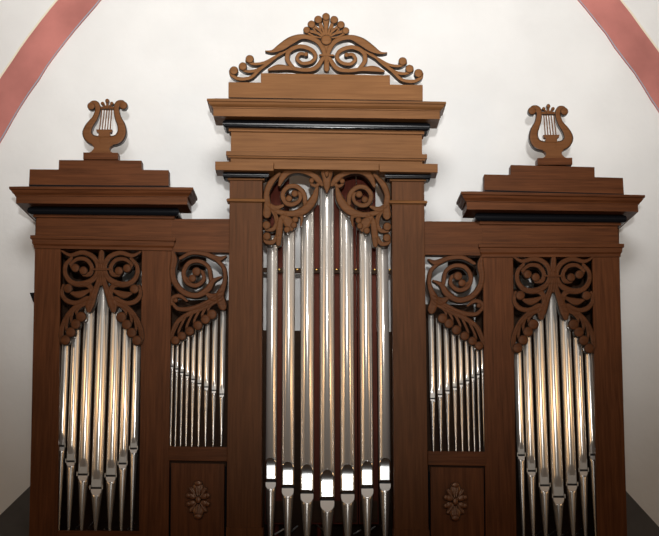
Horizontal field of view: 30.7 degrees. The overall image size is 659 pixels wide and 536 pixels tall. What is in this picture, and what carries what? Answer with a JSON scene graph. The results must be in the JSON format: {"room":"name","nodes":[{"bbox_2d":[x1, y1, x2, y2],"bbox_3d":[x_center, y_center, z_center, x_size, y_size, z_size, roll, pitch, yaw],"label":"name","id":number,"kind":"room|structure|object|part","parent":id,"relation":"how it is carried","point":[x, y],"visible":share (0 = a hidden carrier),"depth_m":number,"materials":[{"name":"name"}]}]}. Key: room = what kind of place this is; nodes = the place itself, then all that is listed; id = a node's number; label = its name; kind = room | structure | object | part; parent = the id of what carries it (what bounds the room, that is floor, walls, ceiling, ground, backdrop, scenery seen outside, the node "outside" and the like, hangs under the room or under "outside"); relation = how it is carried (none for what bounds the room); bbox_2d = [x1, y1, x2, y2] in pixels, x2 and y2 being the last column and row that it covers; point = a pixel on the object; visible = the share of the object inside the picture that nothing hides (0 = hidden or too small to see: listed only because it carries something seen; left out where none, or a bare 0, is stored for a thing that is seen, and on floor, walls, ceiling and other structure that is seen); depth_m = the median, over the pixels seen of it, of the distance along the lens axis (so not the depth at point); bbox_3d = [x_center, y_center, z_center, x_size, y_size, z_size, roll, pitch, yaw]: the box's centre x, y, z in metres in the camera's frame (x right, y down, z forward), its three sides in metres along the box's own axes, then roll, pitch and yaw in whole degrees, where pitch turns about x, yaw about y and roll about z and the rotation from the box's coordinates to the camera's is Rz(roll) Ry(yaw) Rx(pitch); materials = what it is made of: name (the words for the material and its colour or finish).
{"room":"church","nodes":[
{"label":"church","id":0,"kind":"room"},
{"bbox_2d":[0,0,54,74],"bbox_3d":[-2.275,-1.119,7.514,4.337,8.284,1.302,0,-11,0],"label":"ceiling","id":1,"kind":"structure","parent":0,"point":[18,18],"depth_m":8.25,"materials":[{"name":"paint"}]},
{"bbox_2d":[0,0,658,525],"bbox_3d":[-0.053,-0.593,8.261,8.400,7.500,0.300,0,-11,0],"label":"wall","id":2,"kind":"structure","parent":0,"point":[490,61],"depth_m":8.20,"materials":[{"name":"paint"}]},
{"bbox_2d":[0,487,29,535],"bbox_3d":[-2.113,2.109,7.560,1.051,1.936,0.023,0,-11,0],"label":"floor","id":3,"kind":"structure","parent":2,"relation":"attached to","point":[14,521],"depth_m":7.65,"materials":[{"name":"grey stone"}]},
{"bbox_2d":[0,0,100,142],"bbox_3d":[-1.490,-0.187,8.008,2.994,6.640,0.024,0,-11,0],"label":"trim","id":4,"kind":"structure","parent":2,"relation":"attached to","point":[29,63],"depth_m":8.24,"materials":[{"name":"red paint"}]},
{"bbox_2d":[578,0,658,111],"bbox_3d":[1.580,-0.222,8.034,3.024,6.743,0.024,0,-11,0],"label":"trim","id":5,"kind":"structure","parent":2,"relation":"attached to","point":[623,30],"depth_m":8.29,"materials":[{"name":"red paint"}]},
{"bbox_2d":[626,491,658,535],"bbox_3d":[2.119,2.122,7.584,1.052,1.904,0.023,0,-11,0],"label":"floor","id":6,"kind":"structure","parent":2,"relation":"attached to","point":[639,523],"depth_m":7.67,"materials":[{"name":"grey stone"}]},
{"bbox_2d":[623,0,658,48],"bbox_3d":[2.380,-1.158,7.551,4.386,8.404,1.302,0,-11,0],"label":"ceiling","id":7,"kind":"structure","parent":0,"point":[646,12],"depth_m":8.30,"materials":[{"name":"paint"}]},
{"bbox_3d":[-0.013,2.182,2.328,8.400,0.200,10.600,0,-11,0],"label":"floor","id":8,"kind":"structure","parent":0,"visible":0},
{"bbox_2d":[9,73,644,535],"bbox_3d":[-0.012,0.896,7.357,3.884,4.234,0.669,0,-11,0],"label":"organ case","id":9,"kind":"object","parent":8,"relation":"on","point":[556,228],"visible":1,"depth_m":7.37,"materials":[{"name":"brown wood"}]},
{"bbox_2d":[59,345,69,529],"bbox_3d":[-1.619,0.995,7.268,0.053,1.173,0.047,0,-11,0],"label":"pipe","id":10,"kind":"object","parent":9,"relation":"on","point":[65,349],"visible":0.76,"depth_m":7.27,"materials":[{"name":"silver metal"}]},
{"bbox_2d":[65,329,80,529],"bbox_3d":[-1.558,0.953,7.277,0.062,1.260,0.056,0,-11,0],"label":"pipe","id":11,"kind":"object","parent":9,"relation":"on","point":[70,461],"visible":0.9,"depth_m":7.26,"materials":[{"name":"silver metal"}]},
{"bbox_2d":[77,308,94,529],"bbox_3d":[-1.481,0.898,7.288,0.072,1.371,0.066,0,-11,0],"label":"pipe","id":12,"kind":"object","parent":9,"relation":"on","point":[88,328],"visible":0.87,"depth_m":7.27,"materials":[{"name":"silver metal"}]},
{"bbox_3d":[-1.608,-0.084,7.862,0.511,0.388,0.018,0,-11,0],"label":"panel","id":13,"kind":"part","parent":9,"relation":"part of","materials":[{"name":"brown wood"}]},
{"bbox_3d":[-1.342,2.252,6.963,0.520,1.427,0.048,0,-11,0],"label":"rail","id":14,"kind":"part","parent":9,"relation":"part of","materials":[{"name":"brown wood"}]},
{"bbox_3d":[-1.429,-0.503,7.444,0.863,0.025,0.016,0,-11,0],"label":"crown","id":15,"kind":"part","parent":9,"relation":"part of","materials":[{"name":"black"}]},
{"bbox_2d":[89,284,109,529],"bbox_3d":[-1.397,0.828,7.302,0.079,1.515,0.073,0,-11,0],"label":"pipe","id":16,"kind":"object","parent":9,"relation":"on","point":[100,387],"visible":0.91,"depth_m":7.27,"materials":[{"name":"silver metal"}]},
{"bbox_3d":[-1.431,-0.576,7.494,0.867,0.184,0.078,0,-11,0],"label":"crown","id":17,"kind":"part","parent":9,"relation":"part of","materials":[{"name":"brown wood"}]},
{"bbox_2d":[58,250,143,346],"bbox_3d":[-1.389,0.184,7.351,0.527,0.596,0.048,0,-11,0],"label":"shade","id":18,"kind":"object","parent":9,"relation":"hanging from","point":[100,275],"depth_m":7.34,"materials":[{"name":"brown wood"}]},
{"bbox_3d":[-1.396,-0.397,7.623,1.122,0.124,0.622,0,-11,0],"label":"cornice","id":19,"kind":"part","parent":9,"relation":"part of","materials":[{"name":"brown wood"}]},
{"bbox_3d":[-1.396,-0.308,7.649,0.937,0.067,0.523,0,-11,0],"label":"black moulding","id":20,"kind":"part","parent":9,"relation":"part of","materials":[{"name":"black paint"}]},
{"bbox_2d":[82,99,128,159],"bbox_3d":[-1.412,-0.866,7.547,0.280,0.405,0.084,0,-11,0],"label":"ornament","id":21,"kind":"object","parent":9,"relation":"on","point":[104,142],"visible":0.99,"depth_m":7.53,"materials":[{"name":"brown wood"}]},
{"bbox_3d":[-1.414,-0.842,7.539,0.100,0.049,0.036,0,-11,0],"label":"string plate","id":22,"kind":"part","parent":21,"relation":"part of","materials":[{"name":"brown wood"}]},
{"bbox_2d":[105,308,121,530],"bbox_3d":[-1.313,0.898,7.289,0.072,1.371,0.066,0,-11,0],"label":"pipe","id":23,"kind":"object","parent":9,"relation":"on","point":[116,328],"visible":0.93,"depth_m":7.26,"materials":[{"name":"silver metal"}]},
{"bbox_3d":[-1.381,1.571,7.544,0.925,2.985,0.018,0,-11,0],"label":"panel","id":24,"kind":"part","parent":9,"relation":"part of","materials":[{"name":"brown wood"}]},
{"bbox_2d":[117,329,130,530],"bbox_3d":[-1.244,0.965,7.277,0.060,1.234,0.055,0,-11,0],"label":"pipe","id":25,"kind":"object","parent":9,"relation":"on","point":[126,341],"visible":0.87,"depth_m":7.26,"materials":[{"name":"silver metal"}]},
{"bbox_2d":[129,345,140,530],"bbox_3d":[-1.182,0.995,7.271,0.053,1.173,0.047,0,-11,0],"label":"pipe","id":26,"kind":"object","parent":9,"relation":"on","point":[133,447],"visible":0.92,"depth_m":7.26,"materials":[{"name":"silver metal"}]},
{"bbox_3d":[-1.086,-0.130,7.874,0.557,0.295,0.018,0,-11,0],"label":"panel","id":27,"kind":"part","parent":9,"relation":"part of","materials":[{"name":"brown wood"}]},
{"bbox_2d":[170,343,173,445],"bbox_3d":[-0.962,0.767,7.314,0.018,0.637,0.018,0,-11,0],"label":"pipe","id":28,"kind":"object","parent":9,"relation":"on","point":[172,345],"visible":0.87,"depth_m":7.31,"materials":[{"name":"silver metal"}]},
{"bbox_2d":[174,345,178,445],"bbox_3d":[-0.933,0.761,7.315,0.019,0.649,0.019,0,-11,0],"label":"pipe","id":29,"kind":"object","parent":9,"relation":"on","point":[177,347],"visible":0.8,"depth_m":7.32,"materials":[{"name":"silver metal"}]},
{"bbox_2d":[180,341,183,445],"bbox_3d":[-0.902,0.749,7.317,0.021,0.674,0.021,0,-11,0],"label":"pipe","id":30,"kind":"object","parent":9,"relation":"on","point":[182,343],"visible":0.84,"depth_m":7.32,"materials":[{"name":"silver metal"}]},
{"bbox_2d":[185,336,189,445],"bbox_3d":[-0.869,0.740,7.319,0.024,0.692,0.024,0,-11,0],"label":"pipe","id":31,"kind":"object","parent":9,"relation":"on","point":[188,338],"visible":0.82,"depth_m":7.32,"materials":[{"name":"silver metal"}]},
{"bbox_2d":[191,329,195,445],"bbox_3d":[-0.833,0.728,7.322,0.025,0.717,0.025,0,-11,0],"label":"pipe","id":32,"kind":"object","parent":9,"relation":"on","point":[193,356],"visible":0.92,"depth_m":7.32,"materials":[{"name":"silver metal"}]},
{"bbox_3d":[-0.787,1.114,7.187,0.351,0.090,0.048,0,-11,0],"label":"rail","id":33,"kind":"part","parent":9,"relation":"part of","materials":[{"name":"brown wood"}]},
{"bbox_3d":[-0.774,2.061,7.014,0.339,1.818,0.051,0,-11,0],"label":"panel","id":34,"kind":"part","parent":9,"relation":"part of","materials":[{"name":"brown wood"}]},
{"bbox_2d":[169,250,227,345],"bbox_3d":[-0.805,0.182,7.357,0.362,0.590,0.048,0,-11,0],"label":"shade","id":35,"kind":"object","parent":9,"relation":"hanging from","point":[218,298],"depth_m":7.35,"materials":[{"name":"brown wood"}]},
{"bbox_2d":[197,330,202,445],"bbox_3d":[-0.793,0.716,7.325,0.028,0.741,0.028,0,-11,0],"label":"pipe","id":36,"kind":"object","parent":9,"relation":"on","point":[200,333],"visible":0.91,"depth_m":7.32,"materials":[{"name":"silver metal"}]},
{"bbox_3d":[-0.800,-0.193,7.456,0.363,0.214,0.074,0,-11,0],"label":"rail","id":37,"kind":"part","parent":9,"relation":"part of","materials":[{"name":"brown wood"}]},
{"bbox_3d":[-0.733,1.623,7.538,0.498,2.878,0.018,0,-11,0],"label":"panel","id":38,"kind":"part","parent":9,"relation":"part of","materials":[{"name":"silver metal"}]},
{"bbox_2d":[204,324,209,445],"bbox_3d":[-0.751,0.704,7.327,0.030,0.766,0.030,0,-11,0],"label":"pipe","id":39,"kind":"object","parent":9,"relation":"on","point":[207,327],"visible":0.88,"depth_m":7.32,"materials":[{"name":"silver metal"}]},
{"bbox_2d":[211,317,217,445],"bbox_3d":[-0.704,0.682,7.332,0.032,0.810,0.032,0,-11,0],"label":"pipe","id":40,"kind":"object","parent":9,"relation":"on","point":[215,322],"visible":0.94,"depth_m":7.33,"materials":[{"name":"silver metal"}]},
{"bbox_2d":[219,311,225,445],"bbox_3d":[-0.655,0.652,7.338,0.034,0.872,0.034,0,-11,0],"label":"pipe","id":41,"kind":"object","parent":9,"relation":"on","point":[222,313],"visible":0.94,"depth_m":7.33,"materials":[{"name":"silver metal"}]},
{"bbox_3d":[-0.516,-0.574,7.450,0.286,0.056,0.102,0,-11,0],"label":"black moulding","id":42,"kind":"part","parent":9,"relation":"part of","materials":[{"name":"black paint"}]},
{"bbox_2d":[265,236,277,535],"bbox_3d":[-0.354,0.748,7.333,0.067,1.925,0.067,0,-11,0],"label":"pipe","id":43,"kind":"object","parent":9,"relation":"on","point":[272,252],"visible":0.94,"depth_m":7.31,"materials":[{"name":"silver metal"}]},
{"bbox_2d":[265,174,288,535],"bbox_3d":[-0.327,0.485,7.539,0.138,2.520,0.104,0,-11,0],"label":"panel","id":44,"kind":"object","parent":9,"relation":"on","point":[275,194],"visible":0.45,"depth_m":7.45,"materials":[{"name":"red wood"}]},
{"bbox_2d":[281,230,294,535],"bbox_3d":[-0.252,0.704,7.342,0.077,2.014,0.078,0,-11,0],"label":"pipe","id":45,"kind":"object","parent":9,"relation":"on","point":[288,298],"visible":0.95,"depth_m":7.32,"materials":[{"name":"silver metal"}]},
{"bbox_2d":[300,210,313,535],"bbox_3d":[-0.137,0.660,7.351,0.083,2.104,0.084,0,-11,0],"label":"pipe","id":46,"kind":"object","parent":9,"relation":"on","point":[307,230],"visible":0.9,"depth_m":7.32,"materials":[{"name":"silver metal"}]},
{"bbox_2d":[311,205,321,535],"bbox_3d":[-0.065,0.664,7.506,0.094,2.155,0.104,0,-11,0],"label":"panel","id":47,"kind":"object","parent":9,"relation":"on","point":[316,513],"visible":0.35,"depth_m":7.46,"materials":[{"name":"red wood"}]},
{"bbox_3d":[-0.024,-1.046,7.509,1.210,0.040,0.016,0,-11,0],"label":"crown","id":48,"kind":"part","parent":9,"relation":"part of","materials":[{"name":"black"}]},
{"bbox_3d":[-0.024,-1.120,7.553,1.219,0.202,0.066,0,-11,0],"label":"crown","id":49,"kind":"part","parent":9,"relation":"part of","materials":[{"name":"brown wood"}]},
{"bbox_2d":[229,13,422,84],"bbox_3d":[-0.021,-1.386,7.593,1.224,0.472,0.053,0,-11,0],"label":"carved crest","id":50,"kind":"object","parent":9,"relation":"on","point":[325,38],"visible":1,"depth_m":7.57,"materials":[{"name":"brown wood"}]},
{"bbox_3d":[-0.019,-0.974,7.496,1.474,0.142,0.231,0,-11,0],"label":"cornice","id":51,"kind":"part","parent":9,"relation":"part of","materials":[{"name":"brown wood"}]},
{"bbox_3d":[-0.019,-0.883,7.524,1.291,0.080,0.140,0,-11,0],"label":"black moulding","id":52,"kind":"part","parent":9,"relation":"part of","materials":[{"name":"black paint"}]},
{"bbox_2d":[262,171,391,248],"bbox_3d":[-0.016,-0.383,7.425,0.800,0.526,0.067,0,-11,0],"label":"carved ornament","id":53,"kind":"object","parent":9,"relation":"hanging from","point":[367,223],"depth_m":7.41,"materials":[{"name":"brown wood"}]},
{"bbox_2d":[320,188,334,535],"bbox_3d":[-0.015,0.584,7.367,0.091,2.258,0.092,0,-11,0],"label":"pipe","id":54,"kind":"object","parent":9,"relation":"on","point":[327,360],"visible":0.94,"depth_m":7.33,"materials":[{"name":"silver metal"}]},
{"bbox_3d":[-0.010,1.719,7.524,1.003,2.681,0.018,0,-11,0],"label":"panel","id":55,"kind":"part","parent":9,"relation":"part of","materials":[{"name":"brown wood"}]},
{"bbox_2d":[333,176,357,535],"bbox_3d":[0.095,0.484,7.542,0.152,2.520,0.104,0,-11,0],"label":"panel","id":56,"kind":"object","parent":9,"relation":"on","point":[350,182],"visible":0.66,"depth_m":7.48,"materials":[{"name":"red wood"}]},
{"bbox_2d":[339,209,354,535],"bbox_3d":[0.108,0.660,7.353,0.088,2.103,0.088,0,-11,0],"label":"pipe","id":57,"kind":"object","parent":9,"relation":"on","point":[346,254],"visible":0.94,"depth_m":7.32,"materials":[{"name":"silver metal"}]},
{"bbox_2d":[359,232,373,535],"bbox_3d":[0.225,0.704,7.345,0.078,2.014,0.079,0,-11,0],"label":"pipe","id":58,"kind":"object","parent":9,"relation":"on","point":[365,244],"visible":0.95,"depth_m":7.32,"materials":[{"name":"silver metal"}]},
{"bbox_2d":[356,176,378,523],"bbox_3d":[0.236,0.484,7.543,0.120,2.520,0.104,0,-11,0],"label":"panel","id":59,"kind":"object","parent":9,"relation":"on","point":[359,180],"visible":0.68,"depth_m":7.46,"materials":[{"name":"red wood"}]},
{"bbox_2d":[377,235,390,535],"bbox_3d":[0.333,0.748,7.338,0.072,1.924,0.072,0,-11,0],"label":"pipe","id":60,"kind":"object","parent":9,"relation":"on","point":[382,253],"visible":0.97,"depth_m":7.32,"materials":[{"name":"silver metal"}]},
{"bbox_3d":[0.485,-0.568,7.455,0.284,0.056,0.102,0,-11,0],"label":"black moulding","id":61,"kind":"part","parent":9,"relation":"part of","materials":[{"name":"black paint"}]},
{"bbox_2d":[428,314,434,450],"bbox_3d":[0.628,0.679,7.341,0.034,0.877,0.034,0,-11,0],"label":"pipe","id":62,"kind":"object","parent":9,"relation":"on","point":[430,317],"visible":0.91,"depth_m":7.33,"materials":[{"name":"silver metal"}]},
{"bbox_2d":[436,318,442,450],"bbox_3d":[0.673,0.710,7.335,0.032,0.814,0.032,0,-11,0],"label":"pipe","id":63,"kind":"object","parent":9,"relation":"on","point":[438,326],"visible":0.88,"depth_m":7.33,"materials":[{"name":"silver metal"}]},
{"bbox_2d":[444,328,449,450],"bbox_3d":[0.719,0.731,7.331,0.030,0.771,0.030,0,-11,0],"label":"pipe","id":64,"kind":"object","parent":9,"relation":"on","point":[446,331],"visible":0.87,"depth_m":7.33,"materials":[{"name":"silver metal"}]},
{"bbox_3d":[0.698,1.635,7.544,0.489,2.850,0.018,0,-11,0],"label":"panel","id":65,"kind":"part","parent":9,"relation":"part of","materials":[{"name":"silver metal"}]},
{"bbox_3d":[0.769,-0.176,7.463,0.367,0.218,0.074,0,-11,0],"label":"rail","id":66,"kind":"part","parent":9,"relation":"part of","materials":[{"name":"brown wood"}]},
{"bbox_2d":[451,334,456,450],"bbox_3d":[0.765,0.746,7.329,0.028,0.740,0.028,0,-11,0],"label":"pipe","id":67,"kind":"object","parent":9,"relation":"on","point":[453,338],"visible":0.85,"depth_m":7.33,"materials":[{"name":"silver metal"}]},
{"bbox_2d":[426,255,484,350],"bbox_3d":[0.778,0.212,7.362,0.363,0.594,0.048,0,-11,0],"label":"carving","id":68,"kind":"object","parent":9,"relation":"hanging from","point":[436,302],"depth_m":7.35,"materials":[{"name":"brown wood"}]},
{"bbox_3d":[0.762,1.142,7.191,0.348,0.089,0.048,0,-11,0],"label":"rail","id":69,"kind":"part","parent":9,"relation":"part of","materials":[{"name":"brown wood"}]},
{"bbox_3d":[0.753,2.073,7.021,0.340,1.792,0.051,0,-11,0],"label":"panel","id":70,"kind":"part","parent":9,"relation":"part of","materials":[{"name":"brown wood"}]},
{"bbox_2d":[458,334,462,450],"bbox_3d":[0.805,0.758,7.326,0.025,0.715,0.025,0,-11,0],"label":"pipe","id":71,"kind":"object","parent":9,"relation":"on","point":[460,354],"visible":0.86,"depth_m":7.33,"materials":[{"name":"silver metal"}]},
{"bbox_2d":[464,341,469,450],"bbox_3d":[0.843,0.770,7.324,0.024,0.690,0.024,0,-11,0],"label":"pipe","id":72,"kind":"object","parent":9,"relation":"on","point":[465,342],"visible":0.91,"depth_m":7.32,"materials":[{"name":"silver metal"}]},
{"bbox_2d":[470,346,475,450],"bbox_3d":[0.878,0.779,7.323,0.021,0.672,0.021,0,-11,0],"label":"pipe","id":73,"kind":"object","parent":9,"relation":"on","point":[471,347],"visible":0.89,"depth_m":7.32,"materials":[{"name":"silver metal"}]},
{"bbox_2d":[476,351,480,450],"bbox_3d":[0.910,0.791,7.321,0.019,0.647,0.019,0,-11,0],"label":"pipe","id":74,"kind":"object","parent":9,"relation":"on","point":[477,352],"visible":0.91,"depth_m":7.32,"materials":[{"name":"silver metal"}]},
{"bbox_2d":[481,349,483,439],"bbox_3d":[0.939,0.801,7.319,0.018,0.629,0.018,0,-11,0],"label":"pipe","id":75,"kind":"object","parent":9,"relation":"on","point":[482,349],"visible":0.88,"depth_m":7.33,"materials":[{"name":"silver metal"}]},
{"bbox_3d":[1.060,-0.094,7.881,0.573,0.288,0.018,0,-11,0],"label":"panel","id":76,"kind":"part","parent":9,"relation":"part of","materials":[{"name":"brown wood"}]},
{"bbox_2d":[514,342,525,535],"bbox_3d":[1.157,1.047,7.276,0.052,1.203,0.046,0,-11,0],"label":"pipe","id":77,"kind":"object","parent":9,"relation":"on","point":[521,454],"visible":0.94,"depth_m":7.26,"materials":[{"name":"silver metal"}]},
{"bbox_2d":[523,337,536,535],"bbox_3d":[1.216,1.017,7.282,0.060,1.264,0.054,0,-11,0],"label":"pipe","id":78,"kind":"object","parent":9,"relation":"on","point":[531,469],"visible":0.91,"depth_m":7.27,"materials":[{"name":"silver metal"}]},
{"bbox_3d":[1.353,1.583,7.558,0.962,2.955,0.018,0,-11,0],"label":"panel","id":79,"kind":"part","parent":9,"relation":"part of","materials":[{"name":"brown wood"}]},
{"bbox_2d":[533,315,550,535],"bbox_3d":[1.290,0.956,7.294,0.070,1.388,0.064,0,-11,0],"label":"pipe","id":80,"kind":"object","parent":9,"relation":"on","point":[538,334],"visible":0.97,"depth_m":7.27,"materials":[{"name":"silver metal"}]},
{"bbox_3d":[1.365,-0.268,7.659,0.940,0.070,0.523,0,-11,0],"label":"black moulding","id":81,"kind":"part","parent":9,"relation":"part of","materials":[{"name":"black paint"}]},
{"bbox_2d":[527,104,572,165],"bbox_3d":[1.392,-0.834,7.558,0.280,0.405,0.084,0,-11,0],"label":"ornament","id":82,"kind":"object","parent":9,"relation":"on","point":[551,148],"visible":0.99,"depth_m":7.54,"materials":[{"name":"brown wood"}]},
{"bbox_3d":[1.394,-0.810,7.550,0.101,0.049,0.036,0,-11,0],"label":"string plate","id":83,"kind":"part","parent":82,"relation":"part of","materials":[{"name":"brown wood"}]},
{"bbox_3d":[1.365,-0.361,7.633,1.125,0.138,0.622,0,-11,0],"label":"cornice","id":84,"kind":"part","parent":9,"relation":"part of","materials":[{"name":"brown wood"}]},
{"bbox_2d":[510,257,595,353],"bbox_3d":[1.364,0.227,7.359,0.531,0.606,0.048,0,-11,0],"label":"carving","id":85,"kind":"object","parent":9,"relation":"hanging from","point":[553,282],"depth_m":7.35,"materials":[{"name":"brown wood"}]},
{"bbox_3d":[1.394,-0.535,7.504,0.869,0.207,0.078,0,-11,0],"label":"crown","id":86,"kind":"part","parent":9,"relation":"part of","materials":[{"name":"brown wood"}]},
{"bbox_3d":[1.395,-0.462,7.454,0.865,0.042,0.016,0,-11,0],"label":"crown","id":87,"kind":"part","parent":9,"relation":"part of","materials":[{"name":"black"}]},
{"bbox_2d":[544,290,565,535],"bbox_3d":[1.371,0.883,7.309,0.079,1.538,0.073,0,-11,0],"label":"pipe","id":88,"kind":"object","parent":9,"relation":"on","point":[553,381],"visible":0.91,"depth_m":7.28,"materials":[{"name":"silver metal"}]},
{"bbox_3d":[1.591,-0.051,7.876,0.514,0.375,0.018,0,-11,0],"label":"panel","id":89,"kind":"part","parent":9,"relation":"part of","materials":[{"name":"brown wood"}]},
{"bbox_2d":[559,315,577,535],"bbox_3d":[1.456,0.956,7.295,0.072,1.388,0.066,0,-11,0],"label":"pipe","id":90,"kind":"object","parent":9,"relation":"on","point":[565,334],"visible":0.91,"depth_m":7.27,"materials":[{"name":"silver metal"}]},
{"bbox_2d":[573,336,588,535],"bbox_3d":[1.530,1.017,7.284,0.062,1.264,0.056,0,-11,0],"label":"pipe","id":91,"kind":"object","parent":9,"relation":"on","point":[583,470],"visible":0.94,"depth_m":7.27,"materials":[{"name":"silver metal"}]},
{"bbox_2d":[585,354,595,535],"bbox_3d":[1.594,1.047,7.278,0.053,1.202,0.047,0,-11,0],"label":"pipe","id":92,"kind":"object","parent":9,"relation":"on","point":[588,357],"visible":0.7,"depth_m":7.28,"materials":[{"name":"silver metal"}]}
]}

